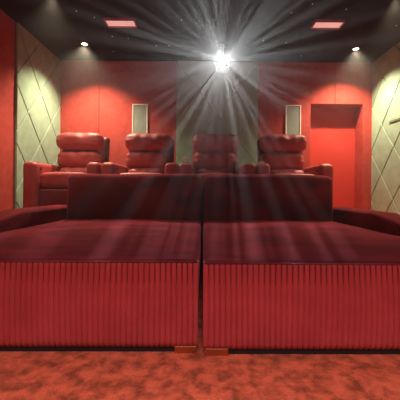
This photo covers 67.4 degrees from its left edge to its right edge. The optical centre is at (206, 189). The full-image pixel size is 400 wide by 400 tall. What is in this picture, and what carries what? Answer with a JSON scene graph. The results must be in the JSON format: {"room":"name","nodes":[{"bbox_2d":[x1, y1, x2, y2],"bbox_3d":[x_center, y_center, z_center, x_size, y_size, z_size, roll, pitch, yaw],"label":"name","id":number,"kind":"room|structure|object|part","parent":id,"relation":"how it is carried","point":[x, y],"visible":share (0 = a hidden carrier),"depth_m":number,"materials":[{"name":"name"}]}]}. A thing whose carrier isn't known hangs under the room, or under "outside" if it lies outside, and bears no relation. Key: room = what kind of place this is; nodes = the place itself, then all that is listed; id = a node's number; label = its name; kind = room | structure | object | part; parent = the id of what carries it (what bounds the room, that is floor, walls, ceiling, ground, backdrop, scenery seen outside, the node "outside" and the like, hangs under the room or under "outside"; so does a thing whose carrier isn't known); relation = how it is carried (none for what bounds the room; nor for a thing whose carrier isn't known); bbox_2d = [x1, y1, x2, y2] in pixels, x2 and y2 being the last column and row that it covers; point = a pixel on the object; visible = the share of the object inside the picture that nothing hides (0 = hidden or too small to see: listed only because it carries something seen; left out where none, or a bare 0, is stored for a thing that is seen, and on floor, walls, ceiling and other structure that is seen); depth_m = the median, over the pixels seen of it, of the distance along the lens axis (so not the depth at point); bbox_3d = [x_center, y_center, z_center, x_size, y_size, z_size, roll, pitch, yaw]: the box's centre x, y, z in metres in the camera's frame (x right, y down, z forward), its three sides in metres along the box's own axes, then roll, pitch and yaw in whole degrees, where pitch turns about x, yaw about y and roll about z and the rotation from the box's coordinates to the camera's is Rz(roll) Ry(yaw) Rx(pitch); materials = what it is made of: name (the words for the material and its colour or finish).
{"room":"home theater","nodes":[
{"label":"home theater","id":0,"kind":"room"},
{"bbox_2d":[0,9,14,210],"bbox_3d":[-2.280,-0.623,1.000,0.100,2.650,7.200,0,0,0],"label":"wall","id":1,"kind":"structure","parent":0,"point":[7,24],"depth_m":3.34,"materials":[{"name":"red paint"}]},
{"bbox_2d":[14,22,60,208],"bbox_3d":[-2.214,-0.821,3.986,0.030,2.248,1.023,0,0,0],"label":"wall panel","id":2,"kind":"object","parent":1,"relation":"attached to","point":[37,69],"visible":0.65,"depth_m":3.81,"materials":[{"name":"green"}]},
{"bbox_2d":[0,0,399,62],"bbox_3d":[0.143,-1.989,1.100,5.125,0.120,7.800,0,0,0],"label":"ceiling","id":3,"kind":"structure","parent":0,"point":[166,30],"depth_m":3.60,"materials":[{"name":"black paint"}]},
{"bbox_2d":[104,18,136,27],"bbox_3d":[-0.990,-1.923,3.450,0.344,0.030,0.154,0,0,0],"label":"ceiling panel","id":4,"kind":"object","parent":3,"relation":"attached to","point":[110,22],"visible":1,"depth_m":3.44,"materials":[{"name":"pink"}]},
{"bbox_3d":[-0.990,-1.928,3.450,0.320,0.017,0.130,0,0,0],"label":"panel","id":5,"kind":"part","parent":4,"relation":"part of","materials":[{"name":"beige"}]},
{"bbox_2d":[216,44,228,72],"bbox_3d":[0.207,-1.766,3.990,0.170,0.324,0.280,0,0,0],"label":"projector","id":6,"kind":"object","parent":3,"relation":"hanging from","point":[222,65],"visible":1,"depth_m":3.97,"materials":[{"name":"grey plastic"}]},
{"bbox_2d":[311,19,344,28],"bbox_3d":[1.387,-1.904,3.450,0.339,0.030,0.154,0,0,0],"label":"ceiling panel","id":7,"kind":"object","parent":3,"relation":"attached to","point":[318,23],"visible":1,"depth_m":3.43,"materials":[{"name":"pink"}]},
{"bbox_3d":[1.387,-1.910,3.450,0.315,0.017,0.130,0,0,0],"label":"panel","id":8,"kind":"part","parent":7,"relation":"part of","materials":[{"name":"beige"}]},
{"bbox_2d":[0,257,399,399],"bbox_3d":[0.121,0.771,0.273,4.925,0.100,5.945,0,0,0],"label":"floor","id":9,"kind":"structure","parent":0,"point":[24,375],"depth_m":1.16,"materials":[{"name":"red carpet"}]},
{"bbox_2d":[0,173,201,352],"bbox_3d":[-0.874,0.272,2.252,1.657,0.891,1.904,0,0,-1],"label":"sofa","id":10,"kind":"object","parent":9,"relation":"on","point":[115,267],"visible":1,"depth_m":1.32,"materials":[{"name":"red fabric"}]},
{"bbox_3d":[-1.555,0.260,2.113,0.292,0.215,0.627,0,0,-1],"label":"arm","id":11,"kind":"part","parent":10,"relation":"part of","materials":[{"name":"red fabric"}]},
{"bbox_3d":[-1.550,0.260,2.780,0.244,0.215,0.760,0,0,-1],"label":"armrest","id":12,"kind":"part","parent":10,"relation":"part of","materials":[{"name":"red fabric"}]},
{"bbox_3d":[-0.847,0.499,1.332,1.617,0.373,0.064,0,0,-1],"label":"panel","id":13,"kind":"part","parent":10,"relation":"part of","materials":[{"name":"red fabric"}]},
{"bbox_3d":[-0.857,0.355,2.234,1.617,0.137,1.848,0,0,-1],"label":"seat","id":14,"kind":"part","parent":10,"relation":"part of","materials":[{"name":"red fabric"}]},
{"bbox_3d":[-0.740,0.094,3.105,1.371,0.534,0.201,0,0,-1],"label":"backrest","id":15,"kind":"part","parent":10,"relation":"part of","materials":[{"name":"red fabric"}]},
{"bbox_3d":[-0.094,0.705,1.366,0.100,0.036,0.092,0,0,-1],"label":"leg","id":16,"kind":"part","parent":10,"relation":"part of","materials":[{"name":"brown wood"}]},
{"bbox_2d":[203,174,399,355],"bbox_3d":[0.781,0.284,2.262,1.623,0.893,1.927,0,0,-1],"label":"sofa","id":17,"kind":"object","parent":9,"relation":"on","point":[286,270],"visible":1,"depth_m":1.31,"materials":[{"name":"red fabric"}]},
{"bbox_3d":[0.042,0.706,1.348,0.100,0.036,0.092,0,0,-1],"label":"leg","id":18,"kind":"part","parent":17,"relation":"part of","materials":[{"name":"brown wood"}]},
{"bbox_3d":[0.629,0.104,3.122,1.336,0.536,0.202,0,0,-1],"label":"backrest","id":19,"kind":"part","parent":17,"relation":"part of","materials":[{"name":"red fabric"}]},
{"bbox_3d":[0.763,0.368,2.234,1.582,0.137,1.848,0,0,-1],"label":"seat","id":20,"kind":"part","parent":17,"relation":"part of","materials":[{"name":"red fabric"}]},
{"bbox_3d":[0.773,0.512,1.332,1.582,0.373,0.064,0,0,-1],"label":"panel","id":21,"kind":"part","parent":17,"relation":"part of","materials":[{"name":"red fabric"}]},
{"bbox_3d":[1.427,0.284,2.796,0.244,0.215,0.760,0,0,-1],"label":"armrest","id":22,"kind":"part","parent":17,"relation":"part of","materials":[{"name":"red fabric"}]},
{"bbox_3d":[1.448,0.284,2.130,0.292,0.215,0.627,0,0,-1],"label":"arm","id":23,"kind":"part","parent":17,"relation":"part of","materials":[{"name":"red"}]},
{"bbox_2d":[201,218,202,256],"bbox_3d":[0.123,0.571,4.013,4.765,0.500,1.575,0,0,0],"label":"platform","id":24,"kind":"object","parent":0,"point":[202,218],"depth_m":3.23,"materials":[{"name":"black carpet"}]},
{"bbox_2d":[23,132,109,207],"bbox_3d":[-1.598,-0.209,3.660,0.849,1.032,0.781,0,0,0],"label":"recliner","id":25,"kind":"object","parent":24,"relation":"on","point":[43,184],"visible":0.69,"depth_m":3.45,"materials":[{"name":"red leather"}]},
{"bbox_3d":[-1.948,-0.010,3.580,0.154,0.606,0.620,0,0,0],"label":"armrest","id":26,"kind":"part","parent":25,"relation":"part of","materials":[{"name":"red leather"}]},
{"bbox_3d":[-1.599,-0.114,3.570,0.525,0.182,0.520,0,0,0],"label":"seat","id":27,"kind":"part","parent":25,"relation":"part of","materials":[{"name":"red leather"}]},
{"bbox_2d":[59,167,86,172],"bbox_3d":[-1.598,-0.208,3.749,0.500,0.154,0.173,0,0,0],"label":"seat cushion","id":28,"kind":"object","parent":25,"relation":"on","point":[61,169],"depth_m":3.68,"materials":[{"name":"red leather"}]},
{"bbox_2d":[57,150,101,167],"bbox_3d":[-1.612,-0.383,3.797,0.555,0.240,0.196,0,0,0],"label":"lumbar pillow","id":29,"kind":"object","parent":25,"relation":"on","point":[66,158],"depth_m":3.72,"materials":[{"name":"red leather"}]},
{"bbox_3d":[-1.252,-0.005,3.580,0.154,0.606,0.620,0,0,0],"label":"armrest","id":30,"kind":"part","parent":25,"relation":"part of","materials":[{"name":"red leather"}]},
{"bbox_2d":[102,133,178,173],"bbox_3d":[-0.738,-0.202,3.660,0.849,1.032,0.781,0,0,0],"label":"recliner","id":31,"kind":"object","parent":24,"relation":"on","point":[148,153],"visible":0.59,"depth_m":3.71,"materials":[{"name":"red leather"}]},
{"bbox_3d":[-1.087,-0.004,3.580,0.154,0.606,0.620,0,0,0],"label":"armrest","id":32,"kind":"part","parent":31,"relation":"part of","materials":[{"name":"red leather"}]},
{"bbox_3d":[-0.739,-0.107,3.570,0.525,0.182,0.520,0,0,0],"label":"seat","id":33,"kind":"part","parent":31,"relation":"part of","materials":[{"name":"red leather"}]},
{"bbox_2d":[128,168,164,173],"bbox_3d":[-0.738,-0.201,3.749,0.500,0.154,0.173,0,0,0],"label":"seat cushion","id":34,"kind":"object","parent":31,"relation":"on","point":[150,170],"depth_m":3.68,"materials":[{"name":"red leather"}]},
{"bbox_2d":[126,151,169,168],"bbox_3d":[-0.752,-0.376,3.797,0.555,0.240,0.196,0,0,0],"label":"lumbar pillow","id":35,"kind":"object","parent":31,"relation":"on","point":[134,159],"depth_m":3.72,"materials":[{"name":"red leather"}]},
{"bbox_3d":[-0.393,0.002,3.580,0.154,0.606,0.620,0,0,0],"label":"armrest","id":36,"kind":"part","parent":31,"relation":"part of","materials":[{"name":"red leather"}]},
{"bbox_2d":[179,133,255,217],"bbox_3d":[0.112,-0.195,3.660,0.849,1.032,0.781,0,0,0],"label":"recliner","id":37,"kind":"object","parent":24,"relation":"on","point":[213,154],"visible":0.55,"depth_m":3.71,"materials":[{"name":"red leather"}]},
{"bbox_3d":[-0.237,0.003,3.580,0.154,0.606,0.620,0,0,0],"label":"armrest","id":38,"kind":"part","parent":37,"relation":"part of","materials":[{"name":"red leather"}]},
{"bbox_2d":[193,151,236,169],"bbox_3d":[0.098,-0.369,3.797,0.555,0.240,0.196,0,0,0],"label":"lumbar pillow","id":39,"kind":"object","parent":37,"relation":"on","point":[202,160],"depth_m":3.72,"materials":[{"name":"red leather"}]},
{"bbox_2d":[196,168,235,173],"bbox_3d":[0.112,-0.194,3.749,0.500,0.154,0.173,0,0,0],"label":"seat cushion","id":40,"kind":"object","parent":37,"relation":"on","point":[200,170],"depth_m":3.69,"materials":[{"name":"red leather"}]},
{"bbox_3d":[0.111,-0.100,3.570,0.525,0.182,0.520,0,0,0],"label":"seat","id":41,"kind":"part","parent":37,"relation":"part of","materials":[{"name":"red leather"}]},
{"bbox_3d":[0.457,0.009,3.580,0.154,0.606,0.620,0,0,0],"label":"armrest","id":42,"kind":"part","parent":37,"relation":"part of","materials":[{"name":"red leather"}]},
{"bbox_2d":[255,134,332,180],"bbox_3d":[0.967,-0.189,3.660,0.849,1.032,0.781,0,0,0],"label":"recliner","id":43,"kind":"object","parent":24,"relation":"on","point":[280,153],"visible":0.51,"depth_m":3.71,"materials":[{"name":"red leather"}]},
{"bbox_3d":[0.617,0.010,3.580,0.154,0.606,0.620,0,0,0],"label":"armrest","id":44,"kind":"part","parent":43,"relation":"part of","materials":[{"name":"red leather"}]},
{"bbox_2d":[260,152,303,169],"bbox_3d":[0.953,-0.362,3.797,0.555,0.240,0.196,0,0,0],"label":"lumbar pillow","id":45,"kind":"object","parent":43,"relation":"on","point":[276,160],"depth_m":3.72,"materials":[{"name":"red leather"}]},
{"bbox_2d":[270,169,303,173],"bbox_3d":[0.967,-0.188,3.749,0.500,0.154,0.173,0,0,0],"label":"seat cushion","id":46,"kind":"object","parent":43,"relation":"on","point":[272,171],"depth_m":3.68,"materials":[{"name":"red leather"}]},
{"bbox_3d":[1.312,0.015,3.580,0.154,0.606,0.620,0,0,0],"label":"armrest","id":47,"kind":"part","parent":43,"relation":"part of","materials":[{"name":"red leather"}]},
{"bbox_2d":[60,60,372,209],"bbox_3d":[0.132,-0.604,4.620,4.925,2.650,0.240,0,0,0],"label":"wall","id":48,"kind":"structure","parent":0,"point":[98,97],"depth_m":4.50,"materials":[{"name":"red paint"}]},
{"bbox_2d":[132,104,147,132],"bbox_3d":[-1.000,-1.067,4.489,0.227,0.420,0.022,0,0,0],"label":"wall speaker","id":49,"kind":"object","parent":48,"relation":"attached to","point":[139,111],"visible":0.57,"depth_m":4.48,"materials":[{"name":"beige fabric"}]},
{"bbox_2d":[176,61,257,167],"bbox_3d":[0.149,-0.803,4.485,1.215,2.248,0.030,0,0,0],"label":"wall panel","id":50,"kind":"object","parent":48,"relation":"attached to","point":[209,101],"visible":0.59,"depth_m":4.47,"materials":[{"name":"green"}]},
{"bbox_2d":[285,105,300,134],"bbox_3d":[1.284,-1.045,4.489,0.227,0.435,0.022,0,0,0],"label":"wall speaker","id":51,"kind":"object","parent":48,"relation":"attached to","point":[292,112],"visible":0.55,"depth_m":4.48,"materials":[{"name":"beige fabric"}]},
{"bbox_2d":[310,108,354,207],"bbox_3d":[1.941,-0.452,4.765,0.825,1.775,0.050,0,0,0],"label":"door","id":52,"kind":"structure","parent":48,"relation":"in","point":[332,130],"depth_m":4.74,"materials":[{"name":"red"}]},
{"bbox_3d":[2.545,-0.585,1.000,0.100,2.650,7.200,0,0,0],"label":"wall","id":53,"kind":"structure","parent":0,"visible":0},
{"bbox_2d":[371,42,399,213],"bbox_3d":[2.481,-0.784,3.879,0.030,2.248,1.238,0,0,0],"label":"wall panel","id":54,"kind":"object","parent":53,"relation":"attached to","point":[385,146],"visible":0.91,"depth_m":4.11,"materials":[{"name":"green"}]}
]}

